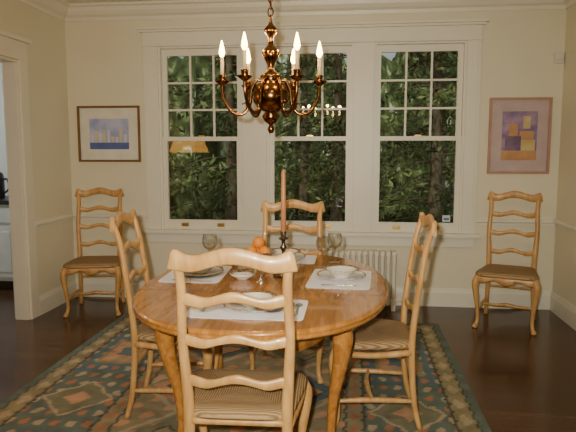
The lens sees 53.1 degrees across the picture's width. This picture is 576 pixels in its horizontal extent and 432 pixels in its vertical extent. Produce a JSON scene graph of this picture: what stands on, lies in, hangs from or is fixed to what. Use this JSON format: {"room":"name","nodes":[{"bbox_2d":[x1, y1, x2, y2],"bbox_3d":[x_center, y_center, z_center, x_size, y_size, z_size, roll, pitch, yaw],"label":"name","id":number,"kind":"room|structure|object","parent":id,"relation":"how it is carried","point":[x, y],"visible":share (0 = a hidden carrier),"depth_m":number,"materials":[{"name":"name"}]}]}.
{"room":"dining room","nodes":[
{"label":"dining room","id":0,"kind":"room"},
{"bbox_2d":[0,62,8,195],"bbox_3d":[-3.490,-0.697,6.536,2.680,2.800,0.100,1,6,6],"label":"wall","id":1,"kind":"structure","parent":0,"point":[3,159],"depth_m":6.43,"materials":[{"name":"paint"}]},
{"bbox_2d":[0,0,74,319],"bbox_3d":[-2.549,-0.222,2.324,0.120,2.800,6.680,1,6,6],"label":"wall","id":2,"kind":"structure","parent":0,"point":[46,55],"depth_m":5.21,"materials":[{"name":"beige paint"}]},
{"bbox_2d":[0,29,39,319],"bbox_3d":[-2.338,-0.204,4.109,0.190,2.365,1.750,1,6,6],"label":"trim","id":3,"kind":"structure","parent":2,"relation":"attached to","point":[13,46],"depth_m":4.82,"materials":[{"name":"white paint"}]},
{"bbox_2d":[39,279,76,315],"bbox_3d":[-2.480,1.086,2.463,0.020,0.170,6.680,1,6,6],"label":"baseboard","id":4,"kind":"structure","parent":2,"relation":"attached to","point":[52,299],"depth_m":5.31,"materials":[{"name":"white paint"}]},
{"bbox_2d":[17,0,575,21],"bbox_3d":[-0.223,-1.515,1.919,4.560,0.140,6.680,1,6,6],"label":"trim","id":5,"kind":"structure","parent":2,"relation":"attached to","point":[62,10],"depth_m":5.18,"materials":[{"name":"white paint"}]},
{"bbox_2d":[35,213,575,233],"bbox_3d":[-0.223,0.403,2.136,4.560,0.060,6.680,1,6,6],"label":"trim","id":6,"kind":"structure","parent":2,"relation":"attached to","point":[83,216],"depth_m":5.22,"materials":[{"name":"white paint"}]},
{"bbox_2d":[64,0,166,2],"bbox_3d":[-1.477,-1.689,2.393,7.560,0.100,7.780,1,6,6],"label":"ceiling","id":7,"kind":"structure","parent":0,"point":[68,1],"depth_m":5.24,"materials":[{"name":"paint"}]},
{"bbox_2d":[215,0,325,132],"bbox_3d":[-0.088,-1.060,2.928,0.571,1.270,0.538,1,6,6],"label":"chandelier","id":8,"kind":"object","parent":7,"relation":"hanging from","point":[270,96],"visible":1,"depth_m":2.93,"materials":[{"name":"gold metal"}]},
{"bbox_2d":[0,289,575,431],"bbox_3d":[-1.477,1.193,2.718,7.560,0.100,7.780,1,6,6],"label":"floor","id":9,"kind":"structure","parent":0,"point":[519,380],"depth_m":4.21,"materials":[{"name":"brown wood"}]},
{"bbox_2d":[0,196,13,288],"bbox_3d":[-3.243,0.273,6.235,2.040,0.940,0.636,1,6,6],"label":"base cabinet","id":10,"kind":"object","parent":9,"relation":"on","point":[6,269],"visible":0.07,"depth_m":5.90,"materials":[{"name":"paint"}]},
{"bbox_2d":[0,172,7,197],"bbox_3d":[-3.109,-0.348,6.115,0.246,0.320,0.200,5,8,40],"label":"coffee pot","id":11,"kind":"object","parent":10,"relation":"on","point":[2,179],"visible":0.83,"depth_m":6.11,"materials":[{"name":"black ceramic"}]},
{"bbox_2d":[60,187,124,317],"bbox_3d":[-1.743,0.309,5.230,0.518,1.104,0.540,-1,6,-7],"label":"dining chair","id":12,"kind":"object","parent":9,"relation":"on","point":[89,265],"visible":0.95,"depth_m":5.30,"materials":[{"name":"brown wood"}]},
{"bbox_2d":[0,314,491,431],"bbox_3d":[-0.297,1.090,3.143,2.710,0.010,3.660,1,6,6],"label":"area rug","id":13,"kind":"object","parent":9,"relation":"on","point":[88,389],"visible":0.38,"depth_m":3.43,"materials":[{"name":"multicoloured carpet"}]},
{"bbox_2d":[110,209,220,418],"bbox_3d":[-0.663,0.523,3.237,0.540,1.104,0.518,0,6,0],"label":"dining chair","id":14,"kind":"object","parent":13,"relation":"on","point":[143,333],"visible":0.57,"depth_m":3.08,"materials":[{"name":"brown wood"}]},
{"bbox_2d":[167,247,311,431],"bbox_3d":[-0.176,0.628,2.302,0.534,1.104,0.540,0,6,4],"label":"dining chair","id":15,"kind":"object","parent":13,"relation":"on","point":[234,397],"visible":1,"depth_m":2.11,"materials":[{"name":"brown wood"}]},
{"bbox_2d":[132,254,387,431],"bbox_3d":[-0.112,0.719,3.116,1.270,0.749,1.750,1,6,6],"label":"dining table","id":16,"kind":"object","parent":13,"relation":"on","point":[337,313],"visible":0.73,"depth_m":2.63,"materials":[{"name":"brown wood"}]},
{"bbox_2d":[158,266,231,282],"bbox_3d":[-0.512,0.325,3.252,0.330,0.002,0.460,1,6,5],"label":"placemat","id":17,"kind":"object","parent":16,"relation":"on","point":[169,277],"visible":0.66,"depth_m":3.12,"materials":[{"name":"white fabric"}]},
{"bbox_2d":[173,279,210,281],"bbox_3d":[-0.507,0.341,3.055,0.215,0.008,0.016,1,6,6],"label":"knife","id":18,"kind":"object","parent":17,"relation":"on","point":[173,279],"visible":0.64,"depth_m":3.05,"materials":[{"name":"silver metal"}]},
{"bbox_2d":[184,266,223,276],"bbox_3d":[-0.495,0.299,3.227,0.270,0.054,0.270,1,6,6],"label":"dinner plate","id":19,"kind":"object","parent":17,"relation":"on","point":[214,270],"visible":0.56,"depth_m":3.19,"materials":[{"name":"ceramic"}]},
{"bbox_2d":[202,234,217,249],"bbox_3d":[-0.479,0.204,3.539,0.094,0.180,0.094,1,6,6],"label":"wine glass","id":20,"kind":"object","parent":16,"relation":"on","point":[203,234],"visible":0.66,"depth_m":3.52,"materials":[{"name":"clear glass"}]},
{"bbox_2d":[228,269,254,279],"bbox_3d":[-0.245,0.321,3.121,0.156,0.041,0.156,1,6,6],"label":"serving bowl","id":21,"kind":"object","parent":16,"relation":"on","point":[240,274],"visible":0.96,"depth_m":3.14,"materials":[{"name":"ceramic"}]},
{"bbox_2d":[187,299,307,320],"bbox_3d":[-0.175,0.406,2.536,0.510,0.002,0.340,1,6,6],"label":"placemat","id":22,"kind":"object","parent":16,"relation":"on","point":[219,311],"visible":0.56,"depth_m":2.45,"materials":[{"name":"white fabric"}]},
{"bbox_2d":[223,291,277,312],"bbox_3d":[-0.150,0.378,2.530,0.270,0.054,0.270,1,6,6],"label":"dinner plate","id":23,"kind":"object","parent":22,"relation":"on","point":[258,294],"visible":0.38,"depth_m":2.53,"materials":[{"name":"ceramic"}]},
{"bbox_2d":[294,303,302,314],"bbox_3d":[0.043,0.404,2.500,0.034,0.006,0.178,1,6,6],"label":"spoon","id":24,"kind":"object","parent":22,"relation":"on","point":[298,305],"visible":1,"depth_m":2.54,"materials":[{"name":"silver metal"}]},
{"bbox_2d":[254,269,265,283],"bbox_3d":[-0.143,0.316,3.038,0.072,0.070,0.072,1,6,6],"label":"silver compote","id":25,"kind":"object","parent":16,"relation":"on","point":[260,281],"visible":0.65,"depth_m":3.02,"materials":[{"name":"silver metal"}]},
{"bbox_2d":[245,236,275,255],"bbox_3d":[-0.175,0.214,3.425,0.210,0.186,0.210,1,6,6],"label":"fruit bowl","id":26,"kind":"object","parent":16,"relation":"on","point":[258,246],"visible":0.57,"depth_m":3.39,"materials":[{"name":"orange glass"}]},
{"bbox_2d":[273,168,293,277],"bbox_3d":[-0.025,0.035,3.166,0.116,0.600,0.116,1,6,6],"label":"candlestick","id":27,"kind":"object","parent":16,"relation":"on","point":[283,237],"visible":0.62,"depth_m":3.15,"materials":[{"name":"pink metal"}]},
{"bbox_2d":[296,255,316,263],"bbox_3d":[-0.020,0.275,3.698,0.400,0.002,0.300,1,6,6],"label":"placemat","id":28,"kind":"object","parent":16,"relation":"on","point":[308,259],"visible":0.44,"depth_m":3.65,"materials":[{"name":"white fabric"}]},
{"bbox_2d":[270,248,305,258],"bbox_3d":[-0.020,0.246,3.695,0.270,0.054,0.270,1,6,6],"label":"dinner plate","id":29,"kind":"object","parent":28,"relation":"on","point":[296,252],"visible":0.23,"depth_m":3.74,"materials":[{"name":"ceramic"}]},
{"bbox_2d":[316,237,331,267],"bbox_3d":[0.213,0.216,3.433,0.094,0.180,0.094,1,6,6],"label":"wine glass","id":30,"kind":"object","parent":16,"relation":"on","point":[317,237],"visible":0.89,"depth_m":3.42,"materials":[{"name":"clear glass"}]},
{"bbox_2d":[327,233,341,262],"bbox_3d":[0.290,0.199,3.584,0.094,0.180,0.094,1,6,6],"label":"wine glass","id":31,"kind":"object","parent":16,"relation":"on","point":[328,233],"visible":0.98,"depth_m":3.57,"materials":[{"name":"clear glass"}]},
{"bbox_2d":[305,269,370,289],"bbox_3d":[0.283,0.339,3.125,0.330,0.002,0.480,1,7,9],"label":"placemat","id":32,"kind":"object","parent":16,"relation":"on","point":[364,283],"visible":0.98,"depth_m":3.03,"materials":[{"name":"white fabric"}]},
{"bbox_2d":[321,284,355,285],"bbox_3d":[0.259,0.354,2.947,0.180,0.006,0.022,1,6,6],"label":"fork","id":33,"kind":"object","parent":32,"relation":"on","point":[321,284],"visible":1,"depth_m":2.94,"materials":[{"name":"silver metal"}]},
{"bbox_2d":[316,265,365,280],"bbox_3d":[0.289,0.310,3.131,0.270,0.054,0.270,1,6,6],"label":"bowl","id":34,"kind":"object","parent":32,"relation":"on","point":[333,272],"visible":1,"depth_m":3.14,"materials":[{"name":"ceramic"}]},
{"bbox_2d":[248,199,324,383],"bbox_3d":[0.006,0.462,3.778,0.518,1.104,0.540,1,6,6],"label":"dining chair","id":35,"kind":"object","parent":13,"relation":"on","point":[266,207],"visible":0.44,"depth_m":3.94,"materials":[{"name":"brown wood"}]},
{"bbox_2d":[328,212,436,431],"bbox_3d":[0.492,0.537,3.116,0.540,1.104,0.518,0,6,4],"label":"dining chair","id":36,"kind":"object","parent":13,"relation":"on","point":[376,334],"visible":0.71,"depth_m":2.96,"materials":[{"name":"brown wood"}]},
{"bbox_2d":[235,247,401,310],"bbox_3d":[0.248,0.577,5.302,1.635,0.545,0.118,1,6,6],"label":"radiator","id":37,"kind":"object","parent":9,"relation":"on","point":[391,300],"visible":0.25,"depth_m":5.18,"materials":[{"name":"metal"}]},
{"bbox_2d":[472,191,542,334],"bbox_3d":[1.844,0.358,4.795,0.518,1.104,0.540,3,7,26],"label":"dining chair","id":38,"kind":"object","parent":9,"relation":"on","point":[505,275],"visible":1,"depth_m":4.84,"materials":[{"name":"brown wood"}]},
{"bbox_2d":[65,9,566,290],"bbox_3d":[0.166,-0.573,5.440,4.830,2.800,0.150,1,6,6],"label":"wall","id":39,"kind":"structure","parent":0,"point":[104,59],"depth_m":5.33,"materials":[{"name":"beige paint"}]},
{"bbox_2d":[77,105,141,161],"bbox_3d":[-1.719,-0.788,5.535,0.621,0.533,0.028,1,6,6],"label":"framed picture","id":40,"kind":"object","parent":39,"relation":"attached to","point":[105,133],"visible":1,"depth_m":5.53,"materials":[{"name":"paper"}]},
{"bbox_2d":[158,45,242,229],"bbox_3d":[-0.814,-0.735,5.531,0.805,1.720,0.150,1,6,6],"label":"window","id":41,"kind":"structure","parent":39,"relation":"in","point":[164,53],"depth_m":5.49,"materials":[{"name":"white paint"}]},
{"bbox_2d":[267,43,353,231],"bbox_3d":[0.209,-0.722,5.418,0.800,1.720,0.150,1,6,6],"label":"window","id":42,"kind":"structure","parent":39,"relation":"in","point":[331,48],"depth_m":5.36,"materials":[{"name":"white paint"}]},
{"bbox_2d":[135,18,489,247],"bbox_3d":[0.171,-0.732,5.310,3.183,2.025,0.070,1,6,6],"label":"trim","id":43,"kind":"structure","parent":39,"relation":"attached to","point":[364,35],"depth_m":5.29,"materials":[{"name":"white paint"}]},
{"bbox_2d":[76,279,550,309],"bbox_3d":[0.142,0.743,5.505,4.560,0.170,0.020,1,6,6],"label":"baseboard","id":44,"kind":"structure","parent":39,"relation":"attached to","point":[438,297],"depth_m":5.35,"materials":[{"name":"white paint"}]},
{"bbox_2d":[372,41,466,232],"bbox_3d":[1.192,-0.710,5.311,0.813,1.720,0.150,1,6,6],"label":"window","id":45,"kind":"structure","parent":39,"relation":"in","point":[429,46],"depth_m":5.25,"materials":[{"name":"white paint"}]},
{"bbox_2d":[487,97,552,173],"bbox_3d":[2.058,-0.712,5.124,0.532,0.673,0.028,1,6,6],"label":"framed picture","id":46,"kind":"object","parent":39,"relation":"attached to","point":[519,128],"visible":1,"depth_m":5.12},
{"bbox_2d":[553,52,564,63],"bbox_3d":[2.357,-1.375,5.009,0.080,0.090,0.042,1,6,6],"label":"sensor","id":47,"kind":"object","parent":39,"relation":"attached to","point":[558,56],"visible":1,"depth_m":4.99,"materials":[{"name":"plastic"}]},
{"bbox_2d":[552,3,575,307],"bbox_3d":[2.117,-0.164,1.812,0.150,2.800,6.680,1,6,6],"label":"wall","id":48,"kind":"structure","parent":0,"point":[564,265],"depth_m":4.92,"materials":[{"name":"beige paint"}]},
{"bbox_2d":[550,291,575,330],"bbox_3d":[2.033,1.142,1.968,0.020,0.170,6.680,1,6,6],"label":"baseboard","id":49,"kind":"structure","parent":48,"relation":"attached to","point":[564,310],"depth_m":4.91,"materials":[{"name":"white paint"}]},
{"label":"outside","id":50,"kind":"structure","parent":0,"visible":0},
{"bbox_3d":[0.810,0.531,16.615,30.000,0.100,19.120,1,6,6],"label":"ground","id":51,"kind":"structure","parent":50,"visible":0},
{"bbox_2d":[168,60,208,200],"bbox_3d":[-2.554,-1.775,9.745,3.532,6.129,3.258,1,6,6],"label":"evergreen tree","id":52,"kind":"object","parent":51,"relation":"on","point":[185,155],"visible":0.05,"depth_m":9.62,"materials":[{"name":"green plant"}]},
{"bbox_2d":[169,55,310,220],"bbox_3d":[-1.053,-1.295,8.961,3.068,5.351,2.870,1,6,6],"label":"evergreen tree","id":53,"kind":"object","parent":51,"relation":"on","point":[229,200],"visible":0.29,"depth_m":8.77,"materials":[{"name":"green plant"}]},
{"bbox_2d":[275,54,346,220],"bbox_3d":[0.400,-2.869,12.685,3.186,7.642,3.820,-3,7,-27],"label":"evergreen tree","id":54,"kind":"object","parent":51,"relation":"on","point":[303,196],"visible":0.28,"depth_m":12.79,"materials":[{"name":"green plant"}]},
{"bbox_2d":[168,52,456,222],"bbox_3d":[0.828,-2.746,16.410,26.000,6.460,3.942,1,6,6],"label":"trees","id":55,"kind":"object","parent":51,"relation":"on","point":[179,67],"visible":0.04,"depth_m":15.74,"materials":[{"name":"green plant"}]},
{"bbox_2d":[275,53,400,221],"bbox_3d":[0.831,-2.091,10.046,2.790,6.690,3.161,-4,7,-31],"label":"evergreen tree","id":56,"kind":"object","parent":51,"relation":"on","point":[337,122],"visible":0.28,"depth_m":10.10,"materials":[{"name":"green plant"}]},
{"bbox_2d":[342,51,457,222],"bbox_3d":[1.870,-1.393,8.454,2.806,5.661,3.018,-2,7,-18],"label":"evergreen tree","id":57,"kind":"object","parent":51,"relation":"on","point":[434,199],"visible":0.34,"depth_m":8.48,"materials":[{"name":"green plant"}]},
{"bbox_2d":[379,52,455,220],"bbox_3d":[3.120,-2.825,12.628,3.504,7.568,3.589,-6,9,-41],"label":"evergreen tree","id":58,"kind":"object","parent":51,"relation":"on","point":[425,56],"visible":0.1,"depth_m":12.48,"materials":[{"name":"green plant"}]},
{"bbox_2d":[442,146,453,214],"bbox_3d":[3.507,-1.684,9.019,3.266,6.112,3.345,2,7,15],"label":"evergreen tree","id":59,"kind":"object","parent":51,"relation":"on","point":[451,146],"visible":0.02,"depth_m":9.06,"materials":[{"name":"green plant"}]}
]}

